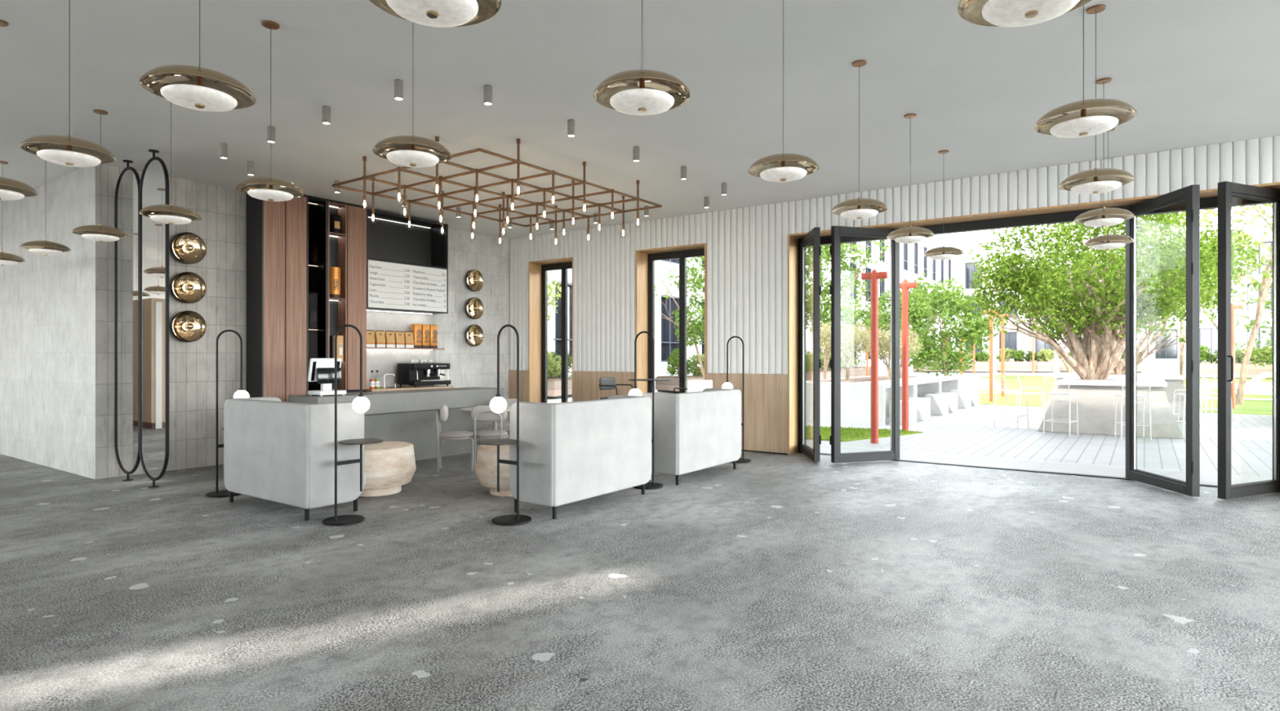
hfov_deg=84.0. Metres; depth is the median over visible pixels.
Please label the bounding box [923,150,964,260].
pendant
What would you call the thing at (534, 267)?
trim
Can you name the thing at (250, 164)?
ceiling spotlight
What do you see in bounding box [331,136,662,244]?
chandelier
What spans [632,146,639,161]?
ceiling spotlight
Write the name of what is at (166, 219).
diffuser
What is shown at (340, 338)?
box
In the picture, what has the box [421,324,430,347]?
tin
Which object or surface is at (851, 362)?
shrub
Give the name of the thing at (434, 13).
pendant
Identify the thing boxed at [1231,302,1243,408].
post
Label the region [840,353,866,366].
shrub
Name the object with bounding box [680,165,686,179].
ceiling spotlight
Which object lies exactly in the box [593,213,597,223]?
ceiling spotlight
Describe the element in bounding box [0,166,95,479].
wall
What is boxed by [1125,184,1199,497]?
door
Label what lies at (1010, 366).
wooden planter
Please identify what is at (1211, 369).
wooden planter
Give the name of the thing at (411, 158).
diffuser
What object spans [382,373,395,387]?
tap
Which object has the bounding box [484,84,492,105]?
ceiling spotlight
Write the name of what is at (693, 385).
armchair
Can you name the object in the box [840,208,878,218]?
diffuser
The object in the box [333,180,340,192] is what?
ceiling spotlight
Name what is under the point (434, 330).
print
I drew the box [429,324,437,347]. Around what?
tin
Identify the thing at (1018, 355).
shrub
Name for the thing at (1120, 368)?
tree
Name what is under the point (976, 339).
lamp post
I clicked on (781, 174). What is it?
diffuser
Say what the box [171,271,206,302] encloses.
wall sconce
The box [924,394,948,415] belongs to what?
stool
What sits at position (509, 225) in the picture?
ceiling spotlight
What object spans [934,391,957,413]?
stool
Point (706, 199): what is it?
ceiling spotlight
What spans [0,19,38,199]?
pendant
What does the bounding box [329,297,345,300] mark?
shelf
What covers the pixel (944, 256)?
diffuser
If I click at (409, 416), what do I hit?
bar counter
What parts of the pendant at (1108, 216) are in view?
dish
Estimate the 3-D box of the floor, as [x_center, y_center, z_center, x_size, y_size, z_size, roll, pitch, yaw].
[-4.318,1.550,6.704,23.800,0.200,14.540,0,0,35]
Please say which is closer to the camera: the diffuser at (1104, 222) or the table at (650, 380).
the diffuser at (1104, 222)
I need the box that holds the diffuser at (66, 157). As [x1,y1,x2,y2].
[36,149,101,167]
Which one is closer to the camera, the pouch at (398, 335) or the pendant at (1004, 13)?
the pendant at (1004, 13)
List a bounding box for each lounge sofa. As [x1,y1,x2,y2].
[223,396,365,520]
[509,395,651,519]
[641,387,741,484]
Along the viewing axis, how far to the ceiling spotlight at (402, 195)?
10.07 m
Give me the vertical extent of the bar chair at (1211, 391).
1.087 m
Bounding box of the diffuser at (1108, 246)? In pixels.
[1091,242,1124,249]
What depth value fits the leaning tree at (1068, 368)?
40.01 m
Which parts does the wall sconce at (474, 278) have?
silver crown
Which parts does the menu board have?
panel, price panel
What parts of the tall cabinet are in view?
panel, door, door, glazed door, cornice, panel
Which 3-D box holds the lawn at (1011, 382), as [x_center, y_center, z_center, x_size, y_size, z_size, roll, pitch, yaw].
[30.274,1.469,37.069,25.500,0.062,28.500,0,0,35]
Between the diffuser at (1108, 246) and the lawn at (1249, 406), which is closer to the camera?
the diffuser at (1108, 246)
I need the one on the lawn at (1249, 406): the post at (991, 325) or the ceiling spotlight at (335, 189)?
the post at (991, 325)
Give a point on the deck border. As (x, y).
(1208, 478)
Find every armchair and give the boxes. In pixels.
[598,377,632,399]
[673,379,712,393]
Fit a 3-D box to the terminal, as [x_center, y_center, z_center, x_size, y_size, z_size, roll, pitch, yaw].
[-3.971,0.257,9.017,0.330,0.472,0.400,0,0,39]
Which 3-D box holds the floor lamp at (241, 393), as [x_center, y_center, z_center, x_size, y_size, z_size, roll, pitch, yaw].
[-4.304,0.583,7.536,0.374,1.734,0.529,0,0,35]
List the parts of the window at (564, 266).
sash, sash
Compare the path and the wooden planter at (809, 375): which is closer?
the path
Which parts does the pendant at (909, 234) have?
dish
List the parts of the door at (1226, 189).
handle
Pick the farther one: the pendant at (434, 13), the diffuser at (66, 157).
the diffuser at (66, 157)
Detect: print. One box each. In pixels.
[333,279,339,289]
[416,329,422,342]
[424,329,429,342]
[432,329,437,342]
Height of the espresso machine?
0.404 m
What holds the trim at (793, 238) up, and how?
attached to the wall at (1273, 136)
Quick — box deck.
[871,405,1272,477]
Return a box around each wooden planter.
[547,377,572,398]
[655,375,702,393]
[805,370,843,380]
[809,366,871,377]
[912,360,989,373]
[995,360,1053,372]
[1058,360,1142,373]
[1200,363,1272,378]
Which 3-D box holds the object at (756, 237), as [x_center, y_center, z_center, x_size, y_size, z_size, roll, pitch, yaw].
[3.240,-1.012,9.734,14.157,2.543,0.028,0,0,35]
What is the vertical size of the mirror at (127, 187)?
3.737 m
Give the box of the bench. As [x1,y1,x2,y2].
[805,375,959,426]
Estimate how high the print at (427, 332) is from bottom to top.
0.210 m
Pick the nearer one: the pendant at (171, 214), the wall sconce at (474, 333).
the pendant at (171, 214)
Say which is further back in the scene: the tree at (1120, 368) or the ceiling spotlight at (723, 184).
the tree at (1120, 368)
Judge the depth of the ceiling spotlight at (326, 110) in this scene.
6.48 m
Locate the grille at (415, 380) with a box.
[415,379,450,381]
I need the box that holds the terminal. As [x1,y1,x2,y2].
[307,358,346,395]
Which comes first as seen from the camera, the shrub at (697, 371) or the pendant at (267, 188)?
the pendant at (267, 188)
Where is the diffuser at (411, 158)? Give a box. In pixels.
[386,149,439,167]
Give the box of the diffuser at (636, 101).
[609,88,674,115]
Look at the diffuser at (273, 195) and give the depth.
4.82 m
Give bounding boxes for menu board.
[366,208,448,314]
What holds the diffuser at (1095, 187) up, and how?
attached to the pendant at (1095, 180)
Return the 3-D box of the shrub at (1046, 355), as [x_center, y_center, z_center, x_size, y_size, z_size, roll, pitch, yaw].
[37.872,-0.057,66.427,1.722,1.480,1.643,0,0,-26]
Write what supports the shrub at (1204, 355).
on the wooden planter at (1211, 369)
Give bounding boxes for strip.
[805,404,998,431]
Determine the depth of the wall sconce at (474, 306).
13.01 m
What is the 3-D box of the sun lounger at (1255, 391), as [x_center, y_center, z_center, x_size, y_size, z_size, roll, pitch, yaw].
[20.747,1.018,23.290,2.000,0.864,0.720,0,0,29]
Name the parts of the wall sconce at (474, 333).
silver crown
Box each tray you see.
[337,438,383,491]
[408,380,451,386]
[476,439,516,492]
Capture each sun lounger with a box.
[1204,372,1272,392]
[1235,387,1272,395]
[1253,382,1272,386]
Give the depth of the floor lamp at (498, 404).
6.26 m
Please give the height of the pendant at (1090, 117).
1.214 m
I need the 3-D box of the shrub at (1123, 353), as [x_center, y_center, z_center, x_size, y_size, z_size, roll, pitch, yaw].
[45.493,-0.127,65.893,2.203,1.368,2.550,0,0,35]
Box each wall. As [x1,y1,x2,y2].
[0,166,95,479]
[95,163,509,479]
[519,136,1273,374]
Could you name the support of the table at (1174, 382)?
on the deck
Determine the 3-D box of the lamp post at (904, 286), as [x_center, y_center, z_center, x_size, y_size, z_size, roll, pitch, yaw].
[5.206,-0.015,13.961,0.430,2.970,0.124,0,0,35]
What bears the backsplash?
attached to the wall at (222, 227)
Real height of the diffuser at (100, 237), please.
0.042 m
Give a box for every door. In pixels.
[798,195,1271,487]
[800,226,821,462]
[829,225,899,463]
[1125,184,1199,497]
[1217,181,1279,499]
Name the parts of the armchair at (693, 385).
arm rail, backrest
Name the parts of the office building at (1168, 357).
pane, pane, pane, pane, pane, pane, pane, pane, pane, pane, pane, pane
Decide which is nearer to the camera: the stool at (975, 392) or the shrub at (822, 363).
the stool at (975, 392)
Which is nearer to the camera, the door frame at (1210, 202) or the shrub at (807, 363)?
the door frame at (1210, 202)
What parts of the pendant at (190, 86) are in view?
dish, cord, stem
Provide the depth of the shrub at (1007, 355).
67.98 m
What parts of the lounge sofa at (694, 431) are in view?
arm panel, leg, panel, arm panel, leg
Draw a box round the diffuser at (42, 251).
[28,248,62,254]
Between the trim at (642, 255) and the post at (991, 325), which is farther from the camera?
the post at (991, 325)
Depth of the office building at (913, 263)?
51.80 m
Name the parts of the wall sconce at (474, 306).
silver crown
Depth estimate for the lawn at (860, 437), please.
13.22 m
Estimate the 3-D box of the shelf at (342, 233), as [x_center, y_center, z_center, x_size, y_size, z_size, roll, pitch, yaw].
[-4.515,-1.801,10.486,0.190,0.022,0.255,0,0,35]
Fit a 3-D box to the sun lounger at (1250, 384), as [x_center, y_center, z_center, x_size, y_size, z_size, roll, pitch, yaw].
[23.273,1.018,27.629,0.720,0.864,2.000,0,0,-25]
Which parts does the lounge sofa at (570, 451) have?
leg, arm panel, leg, panel, arm panel, leg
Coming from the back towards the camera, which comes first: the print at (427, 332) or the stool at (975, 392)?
the stool at (975, 392)
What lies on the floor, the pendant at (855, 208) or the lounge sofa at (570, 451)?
the lounge sofa at (570, 451)
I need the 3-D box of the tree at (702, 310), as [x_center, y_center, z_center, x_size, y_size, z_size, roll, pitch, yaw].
[3.798,-1.183,23.093,3.984,5.285,3.040,0,0,35]
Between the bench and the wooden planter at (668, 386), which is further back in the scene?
the wooden planter at (668, 386)
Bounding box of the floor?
[0,431,1279,710]
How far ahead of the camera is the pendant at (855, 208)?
5.50 m
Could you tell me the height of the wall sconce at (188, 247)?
0.402 m
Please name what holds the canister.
on the tall cabinet
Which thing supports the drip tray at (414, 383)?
on the espresso machine
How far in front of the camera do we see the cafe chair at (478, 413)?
9.06 m
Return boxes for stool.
[888,400,916,425]
[908,397,930,421]
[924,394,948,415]
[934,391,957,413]
[950,389,971,408]
[960,387,979,406]
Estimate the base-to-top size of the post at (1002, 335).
3.020 m
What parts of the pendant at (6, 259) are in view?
cord, dish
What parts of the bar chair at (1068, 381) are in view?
leg, leg, backrest, foot rail, seat, leg, leg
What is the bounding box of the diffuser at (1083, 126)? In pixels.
[1049,115,1118,137]
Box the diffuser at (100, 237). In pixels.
[81,233,119,241]
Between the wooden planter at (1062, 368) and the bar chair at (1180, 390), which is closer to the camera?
the bar chair at (1180, 390)
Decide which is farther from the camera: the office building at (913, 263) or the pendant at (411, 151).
the office building at (913, 263)
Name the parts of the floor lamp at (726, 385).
globe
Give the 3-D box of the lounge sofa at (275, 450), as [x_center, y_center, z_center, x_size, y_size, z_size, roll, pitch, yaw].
[-3.333,0.935,6.900,1.560,1.030,0.660,0,0,35]
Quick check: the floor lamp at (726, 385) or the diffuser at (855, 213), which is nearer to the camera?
the diffuser at (855, 213)
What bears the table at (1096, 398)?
on the deck
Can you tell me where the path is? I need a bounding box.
[805,434,911,448]
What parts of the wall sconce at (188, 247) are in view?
silver crown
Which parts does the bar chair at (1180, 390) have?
leg, leg, backrest, leg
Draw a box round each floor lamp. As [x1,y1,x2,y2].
[205,329,248,497]
[322,324,383,526]
[476,324,531,525]
[628,331,662,489]
[722,336,751,463]
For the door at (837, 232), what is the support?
attached to the door frame at (1210, 202)
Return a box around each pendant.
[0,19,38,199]
[0,160,26,265]
[18,0,116,167]
[18,240,71,255]
[71,109,128,241]
[138,102,201,224]
[139,0,256,111]
[235,20,305,201]
[369,0,501,26]
[372,22,452,167]
[593,0,690,115]
[747,0,819,182]
[831,59,888,218]
[886,113,934,243]
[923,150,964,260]
[957,0,1091,26]
[1033,4,1137,137]
[1057,4,1135,194]
[1073,77,1134,226]
[1083,127,1133,249]
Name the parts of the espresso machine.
head panel, panel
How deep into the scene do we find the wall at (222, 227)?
9.45 m
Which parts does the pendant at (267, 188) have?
dish, stem, cord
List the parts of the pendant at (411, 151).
dish, cord, stem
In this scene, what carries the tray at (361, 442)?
on the floor lamp at (361, 404)
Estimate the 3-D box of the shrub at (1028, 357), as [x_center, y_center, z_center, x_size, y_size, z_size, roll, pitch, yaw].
[36.959,0.006,67.038,1.581,1.216,1.996,0,0,35]
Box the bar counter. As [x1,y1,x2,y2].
[288,386,503,460]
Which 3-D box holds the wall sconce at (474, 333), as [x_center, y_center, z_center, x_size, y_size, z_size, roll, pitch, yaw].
[-3.033,-0.386,13.013,0.155,0.402,0.402,0,0,35]
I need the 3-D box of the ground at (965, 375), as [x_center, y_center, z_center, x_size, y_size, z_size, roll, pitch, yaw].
[35.375,1.672,23.950,150.000,0.355,200.000,0,0,35]
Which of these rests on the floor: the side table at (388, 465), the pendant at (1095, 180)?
the side table at (388, 465)
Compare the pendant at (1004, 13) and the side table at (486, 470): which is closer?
the pendant at (1004, 13)
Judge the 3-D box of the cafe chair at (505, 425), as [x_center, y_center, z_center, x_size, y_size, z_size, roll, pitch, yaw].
[-1.996,1.038,10.430,0.466,0.825,0.472,0,0,0]
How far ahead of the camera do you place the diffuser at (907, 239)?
6.66 m
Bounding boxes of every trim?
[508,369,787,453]
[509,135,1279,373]
[528,257,574,402]
[635,243,706,393]
[787,182,1279,455]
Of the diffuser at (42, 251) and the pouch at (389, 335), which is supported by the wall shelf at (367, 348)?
the pouch at (389, 335)
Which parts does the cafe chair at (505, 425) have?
seat, backrest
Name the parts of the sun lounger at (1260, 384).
frame, mattress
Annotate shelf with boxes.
[329,201,345,207]
[329,231,345,236]
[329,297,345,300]
[366,346,444,350]
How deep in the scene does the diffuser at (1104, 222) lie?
5.81 m
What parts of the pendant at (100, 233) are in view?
dish, cord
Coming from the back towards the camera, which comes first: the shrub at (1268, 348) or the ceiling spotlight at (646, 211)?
the shrub at (1268, 348)
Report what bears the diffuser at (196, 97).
attached to the pendant at (190, 86)
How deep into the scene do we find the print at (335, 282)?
10.42 m
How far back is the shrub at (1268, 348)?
46.69 m
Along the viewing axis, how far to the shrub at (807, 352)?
36.56 m
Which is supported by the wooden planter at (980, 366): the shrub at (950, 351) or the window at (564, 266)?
the shrub at (950, 351)
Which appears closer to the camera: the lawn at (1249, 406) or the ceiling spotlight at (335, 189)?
the ceiling spotlight at (335, 189)
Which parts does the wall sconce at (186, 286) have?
silver crown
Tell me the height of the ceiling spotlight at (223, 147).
0.152 m
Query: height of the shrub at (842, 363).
1.378 m
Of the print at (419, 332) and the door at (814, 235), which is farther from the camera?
the print at (419, 332)
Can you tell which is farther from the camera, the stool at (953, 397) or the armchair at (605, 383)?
the stool at (953, 397)
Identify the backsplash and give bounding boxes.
[366,310,435,387]
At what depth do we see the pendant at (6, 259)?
8.35 m
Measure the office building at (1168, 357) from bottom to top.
14.950 m
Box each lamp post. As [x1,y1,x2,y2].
[861,269,888,443]
[866,329,871,376]
[899,280,916,431]
[973,338,977,373]
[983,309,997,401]
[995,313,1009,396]
[1030,337,1035,372]
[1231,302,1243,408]
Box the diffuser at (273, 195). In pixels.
[247,188,293,201]
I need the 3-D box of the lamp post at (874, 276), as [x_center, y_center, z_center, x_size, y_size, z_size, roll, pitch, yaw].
[3.966,0.000,12.022,0.430,2.940,0.124,0,0,35]
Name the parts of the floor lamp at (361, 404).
globe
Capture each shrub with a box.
[547,350,572,377]
[547,351,561,378]
[666,348,696,376]
[686,351,704,376]
[805,350,824,371]
[805,354,813,371]
[807,351,831,370]
[820,353,850,368]
[826,354,860,367]
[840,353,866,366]
[938,349,951,360]
[950,350,973,361]
[970,350,989,361]
[995,347,1013,361]
[1010,348,1025,361]
[1024,350,1040,361]
[1037,348,1055,361]
[1121,350,1143,359]
[1185,344,1217,363]
[1213,350,1251,363]
[1240,345,1272,363]
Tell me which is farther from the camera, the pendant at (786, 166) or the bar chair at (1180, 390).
the bar chair at (1180, 390)
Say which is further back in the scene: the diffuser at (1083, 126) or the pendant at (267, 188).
the pendant at (267, 188)
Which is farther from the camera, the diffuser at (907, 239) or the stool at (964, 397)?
the stool at (964, 397)
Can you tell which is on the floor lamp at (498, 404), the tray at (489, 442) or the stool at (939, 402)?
the tray at (489, 442)
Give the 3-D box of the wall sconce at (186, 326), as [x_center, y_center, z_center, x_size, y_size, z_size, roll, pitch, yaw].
[-5.793,-0.386,9.123,0.155,0.402,0.402,0,0,35]
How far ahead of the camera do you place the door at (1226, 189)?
7.16 m
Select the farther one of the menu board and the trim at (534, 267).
the trim at (534, 267)
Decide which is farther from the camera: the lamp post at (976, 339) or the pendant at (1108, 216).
the lamp post at (976, 339)
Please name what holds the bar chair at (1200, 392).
on the deck
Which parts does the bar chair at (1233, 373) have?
leg, leg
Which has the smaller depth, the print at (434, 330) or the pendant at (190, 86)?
the pendant at (190, 86)
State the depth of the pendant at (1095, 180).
4.63 m
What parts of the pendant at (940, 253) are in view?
dish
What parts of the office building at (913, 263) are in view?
pane, pane, pane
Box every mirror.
[114,160,140,481]
[138,149,168,488]
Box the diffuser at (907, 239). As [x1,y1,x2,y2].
[894,235,926,243]
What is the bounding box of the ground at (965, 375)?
[547,368,1272,403]
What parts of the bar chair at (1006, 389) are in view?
leg, backrest, leg, foot rail, seat, leg, leg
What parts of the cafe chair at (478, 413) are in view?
leg, frame, backrest, seat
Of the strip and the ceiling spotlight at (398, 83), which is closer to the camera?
the ceiling spotlight at (398, 83)
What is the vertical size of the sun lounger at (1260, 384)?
0.864 m
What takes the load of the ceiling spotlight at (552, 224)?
attached to the ceiling
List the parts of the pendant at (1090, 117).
stem, cord, dish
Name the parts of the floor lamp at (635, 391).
globe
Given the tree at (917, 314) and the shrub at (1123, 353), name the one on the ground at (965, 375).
the tree at (917, 314)
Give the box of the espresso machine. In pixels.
[397,361,451,387]
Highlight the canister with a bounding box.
[329,213,340,233]
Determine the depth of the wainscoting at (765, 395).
10.82 m
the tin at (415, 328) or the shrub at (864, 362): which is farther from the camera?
the shrub at (864, 362)
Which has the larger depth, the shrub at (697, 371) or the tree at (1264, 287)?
the shrub at (697, 371)
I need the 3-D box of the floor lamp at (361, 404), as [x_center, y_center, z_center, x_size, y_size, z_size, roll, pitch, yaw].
[-2.548,0.583,6.321,0.374,1.734,0.529,0,0,35]
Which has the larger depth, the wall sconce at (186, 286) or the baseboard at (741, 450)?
the baseboard at (741, 450)
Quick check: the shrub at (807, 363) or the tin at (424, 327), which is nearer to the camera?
the tin at (424, 327)
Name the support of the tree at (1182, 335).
on the lawn at (1249, 406)
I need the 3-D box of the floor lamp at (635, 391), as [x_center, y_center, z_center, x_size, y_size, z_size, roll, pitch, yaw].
[0.010,0.583,7.962,0.529,1.734,0.374,0,0,35]
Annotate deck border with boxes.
[805,443,1272,484]
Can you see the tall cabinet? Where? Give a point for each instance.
(292, 316)
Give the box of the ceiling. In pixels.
[0,0,1279,239]
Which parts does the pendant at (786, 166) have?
stem, cord, dish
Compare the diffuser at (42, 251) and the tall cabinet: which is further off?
the tall cabinet
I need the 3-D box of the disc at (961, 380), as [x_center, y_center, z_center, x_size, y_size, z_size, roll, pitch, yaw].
[19.806,1.400,42.102,2.400,0.140,2.400,0,0,35]
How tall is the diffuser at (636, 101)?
0.042 m
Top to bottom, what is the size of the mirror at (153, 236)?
3.737 m
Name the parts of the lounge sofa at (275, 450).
leg, arm panel, panel, leg, arm panel, leg, seat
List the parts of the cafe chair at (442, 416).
leg, frame, leg, backrest, seat, leg, leg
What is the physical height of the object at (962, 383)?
0.140 m
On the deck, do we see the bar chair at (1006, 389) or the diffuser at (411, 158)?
the bar chair at (1006, 389)
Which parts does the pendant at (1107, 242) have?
cord, dish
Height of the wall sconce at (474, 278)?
0.402 m
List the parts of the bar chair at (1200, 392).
seat, foot rail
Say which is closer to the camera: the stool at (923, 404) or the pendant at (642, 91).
the pendant at (642, 91)
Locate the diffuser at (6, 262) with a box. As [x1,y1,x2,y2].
[0,259,17,265]
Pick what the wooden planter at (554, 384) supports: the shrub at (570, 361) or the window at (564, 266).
the shrub at (570, 361)
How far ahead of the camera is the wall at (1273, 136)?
9.13 m
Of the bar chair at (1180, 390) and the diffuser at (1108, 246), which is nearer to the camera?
the diffuser at (1108, 246)
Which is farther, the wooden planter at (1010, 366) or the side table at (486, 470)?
the wooden planter at (1010, 366)
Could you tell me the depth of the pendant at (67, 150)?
3.94 m
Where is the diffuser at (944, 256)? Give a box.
[929,253,957,260]
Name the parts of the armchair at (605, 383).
backrest, arm rail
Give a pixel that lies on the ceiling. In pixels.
(1193, 73)
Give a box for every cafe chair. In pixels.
[435,404,474,472]
[471,405,508,471]
[487,398,516,430]
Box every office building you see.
[547,238,958,386]
[958,231,1272,369]
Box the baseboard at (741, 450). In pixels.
[741,449,787,454]
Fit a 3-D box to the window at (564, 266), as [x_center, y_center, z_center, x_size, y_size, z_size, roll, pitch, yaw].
[-1.466,-0.165,13.468,1.114,3.230,0.125,0,0,35]
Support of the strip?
on the ground at (965, 375)
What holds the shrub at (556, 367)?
on the wooden planter at (554, 384)
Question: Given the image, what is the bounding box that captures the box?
[329,335,342,361]
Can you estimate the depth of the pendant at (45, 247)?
7.45 m
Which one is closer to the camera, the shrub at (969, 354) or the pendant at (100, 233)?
the pendant at (100, 233)
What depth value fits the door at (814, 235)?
9.70 m
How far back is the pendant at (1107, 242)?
7.09 m
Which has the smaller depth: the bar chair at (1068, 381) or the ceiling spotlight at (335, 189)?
the ceiling spotlight at (335, 189)
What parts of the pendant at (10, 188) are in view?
dish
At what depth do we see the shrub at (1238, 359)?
47.39 m
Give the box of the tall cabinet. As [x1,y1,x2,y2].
[246,193,366,402]
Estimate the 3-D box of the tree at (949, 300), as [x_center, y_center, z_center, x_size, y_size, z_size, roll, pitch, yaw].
[20.061,-2.009,46.763,7.638,6.949,6.951,0,0,13]
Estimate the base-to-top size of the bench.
0.872 m
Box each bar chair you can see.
[992,373,1028,429]
[1016,373,1044,422]
[1043,376,1078,436]
[1114,377,1151,439]
[1172,373,1208,428]
[1173,376,1216,438]
[1200,391,1217,421]
[1201,373,1234,421]
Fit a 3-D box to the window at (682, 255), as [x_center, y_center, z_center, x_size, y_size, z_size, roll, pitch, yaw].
[0.684,-0.165,11.943,1.366,3.230,0.125,0,0,35]
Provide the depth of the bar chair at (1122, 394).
12.47 m
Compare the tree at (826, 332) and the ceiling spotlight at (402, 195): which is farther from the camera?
the tree at (826, 332)
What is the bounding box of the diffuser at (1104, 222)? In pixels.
[1083,217,1124,226]
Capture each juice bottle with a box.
[369,370,374,389]
[374,370,379,388]
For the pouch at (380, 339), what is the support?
on the wall shelf at (367, 348)
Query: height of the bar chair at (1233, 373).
1.087 m
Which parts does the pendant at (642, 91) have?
stem, dish, cord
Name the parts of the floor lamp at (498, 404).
globe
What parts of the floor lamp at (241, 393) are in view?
globe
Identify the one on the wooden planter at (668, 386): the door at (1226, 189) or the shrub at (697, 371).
the shrub at (697, 371)
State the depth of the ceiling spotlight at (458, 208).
10.87 m
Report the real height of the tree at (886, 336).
1.492 m
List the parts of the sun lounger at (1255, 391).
mattress, frame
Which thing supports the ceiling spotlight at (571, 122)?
attached to the ceiling
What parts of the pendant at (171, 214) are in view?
dish, cord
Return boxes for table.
[359,441,416,497]
[461,406,511,430]
[475,444,512,496]
[628,378,671,392]
[1037,377,1182,439]
[1042,373,1186,419]
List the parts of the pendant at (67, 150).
dish, stem, cord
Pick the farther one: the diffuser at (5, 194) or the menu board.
the menu board
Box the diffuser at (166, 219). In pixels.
[150,214,191,224]
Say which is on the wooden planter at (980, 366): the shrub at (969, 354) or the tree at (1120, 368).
the shrub at (969, 354)
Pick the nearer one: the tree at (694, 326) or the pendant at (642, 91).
the pendant at (642, 91)
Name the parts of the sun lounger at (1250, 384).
mattress, frame, backrest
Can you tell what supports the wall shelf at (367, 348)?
attached to the wall at (222, 227)
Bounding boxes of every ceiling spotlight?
[219,142,227,159]
[247,161,253,175]
[266,125,275,142]
[321,105,330,124]
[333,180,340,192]
[394,79,403,100]
[401,195,407,206]
[456,206,461,217]
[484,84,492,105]
[507,219,511,227]
[550,222,554,229]
[567,119,574,137]
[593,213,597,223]
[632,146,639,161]
[644,205,648,216]
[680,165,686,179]
[703,196,709,208]
[721,182,726,195]
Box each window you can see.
[541,262,572,403]
[648,248,704,393]
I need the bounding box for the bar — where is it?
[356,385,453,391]
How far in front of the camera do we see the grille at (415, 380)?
11.66 m
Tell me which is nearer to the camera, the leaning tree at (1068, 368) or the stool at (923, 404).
the stool at (923, 404)
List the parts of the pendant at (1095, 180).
stem, cord, dish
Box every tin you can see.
[329,266,340,297]
[411,324,422,347]
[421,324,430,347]
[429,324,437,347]
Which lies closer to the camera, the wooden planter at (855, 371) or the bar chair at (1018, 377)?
the bar chair at (1018, 377)
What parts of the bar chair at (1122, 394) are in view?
leg, leg, seat, foot rail, backrest, leg, leg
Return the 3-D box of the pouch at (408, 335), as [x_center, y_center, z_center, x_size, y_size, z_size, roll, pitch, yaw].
[-3.822,-0.278,11.712,0.110,0.272,0.150,0,0,35]
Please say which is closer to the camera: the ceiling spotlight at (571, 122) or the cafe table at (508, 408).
the ceiling spotlight at (571, 122)
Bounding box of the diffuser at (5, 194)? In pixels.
[0,188,24,199]
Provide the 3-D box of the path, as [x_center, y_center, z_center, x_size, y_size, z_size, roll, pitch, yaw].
[-3.904,1.486,18.309,20.448,0.048,2.648,0,0,35]
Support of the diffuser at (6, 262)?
attached to the pendant at (6, 259)
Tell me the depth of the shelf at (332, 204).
10.48 m
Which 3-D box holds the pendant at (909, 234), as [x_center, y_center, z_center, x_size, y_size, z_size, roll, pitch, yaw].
[2.562,-1.679,6.741,0.426,1.214,0.426,0,0,35]
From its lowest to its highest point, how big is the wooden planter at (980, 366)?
1.020 m
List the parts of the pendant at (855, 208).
cord, dish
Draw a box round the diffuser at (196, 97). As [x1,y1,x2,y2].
[160,84,237,111]
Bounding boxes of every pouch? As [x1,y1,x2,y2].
[366,329,374,347]
[374,330,385,347]
[384,330,395,347]
[394,330,404,347]
[404,331,413,347]
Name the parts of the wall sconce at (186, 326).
silver crown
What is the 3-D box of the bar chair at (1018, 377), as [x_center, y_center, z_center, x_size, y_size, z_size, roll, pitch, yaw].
[8.671,0.907,15.792,0.526,1.087,0.450,0,0,26]
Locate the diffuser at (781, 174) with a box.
[760,166,807,182]
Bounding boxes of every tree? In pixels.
[547,271,561,320]
[654,256,704,379]
[697,306,704,318]
[805,239,890,379]
[808,312,867,360]
[824,321,881,380]
[858,288,951,359]
[859,324,920,377]
[878,327,924,376]
[881,272,1007,376]
[967,212,1256,379]
[972,263,1075,373]
[1033,231,1272,374]
[1098,203,1272,404]
[1137,204,1272,389]
[1235,275,1272,367]
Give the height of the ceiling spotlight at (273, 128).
0.152 m
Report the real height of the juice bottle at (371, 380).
0.286 m
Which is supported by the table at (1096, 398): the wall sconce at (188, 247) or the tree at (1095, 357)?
the tree at (1095, 357)
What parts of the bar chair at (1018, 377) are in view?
backrest, leg, leg, seat, foot rail, leg, leg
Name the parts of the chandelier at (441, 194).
drop rod, ceiling rod, drop rod, ceiling rod, drop rod, drop rod, drop rod, ceiling rod, drop rod, drop rod, drop rod, ceiling rod, drop rod, ceiling rod, drop rod, drop rod, drop rod, drop rod, drop rod, ceiling rod, drop rod, ceiling rod, drop rod, drop rod, drop rod, ceiling rod, drop rod, drop rod, drop rod, drop rod, drop rod, drop rod, drop rod, ceiling rod, drop rod, ceiling rod, drop rod, drop rod, drop rod, ceiling rod, drop rod, drop rod, ceiling rod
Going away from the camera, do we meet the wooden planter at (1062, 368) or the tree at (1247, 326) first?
the tree at (1247, 326)
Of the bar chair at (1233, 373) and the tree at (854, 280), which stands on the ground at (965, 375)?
the tree at (854, 280)
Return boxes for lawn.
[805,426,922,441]
[976,374,1272,398]
[979,392,1272,415]
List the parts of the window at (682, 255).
sash, sash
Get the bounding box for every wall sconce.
[171,231,206,263]
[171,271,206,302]
[171,311,206,342]
[466,269,483,291]
[466,297,483,319]
[466,324,483,346]
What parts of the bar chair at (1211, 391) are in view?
leg, leg, seat, foot rail, leg, backrest, leg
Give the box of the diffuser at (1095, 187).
[1071,180,1121,194]

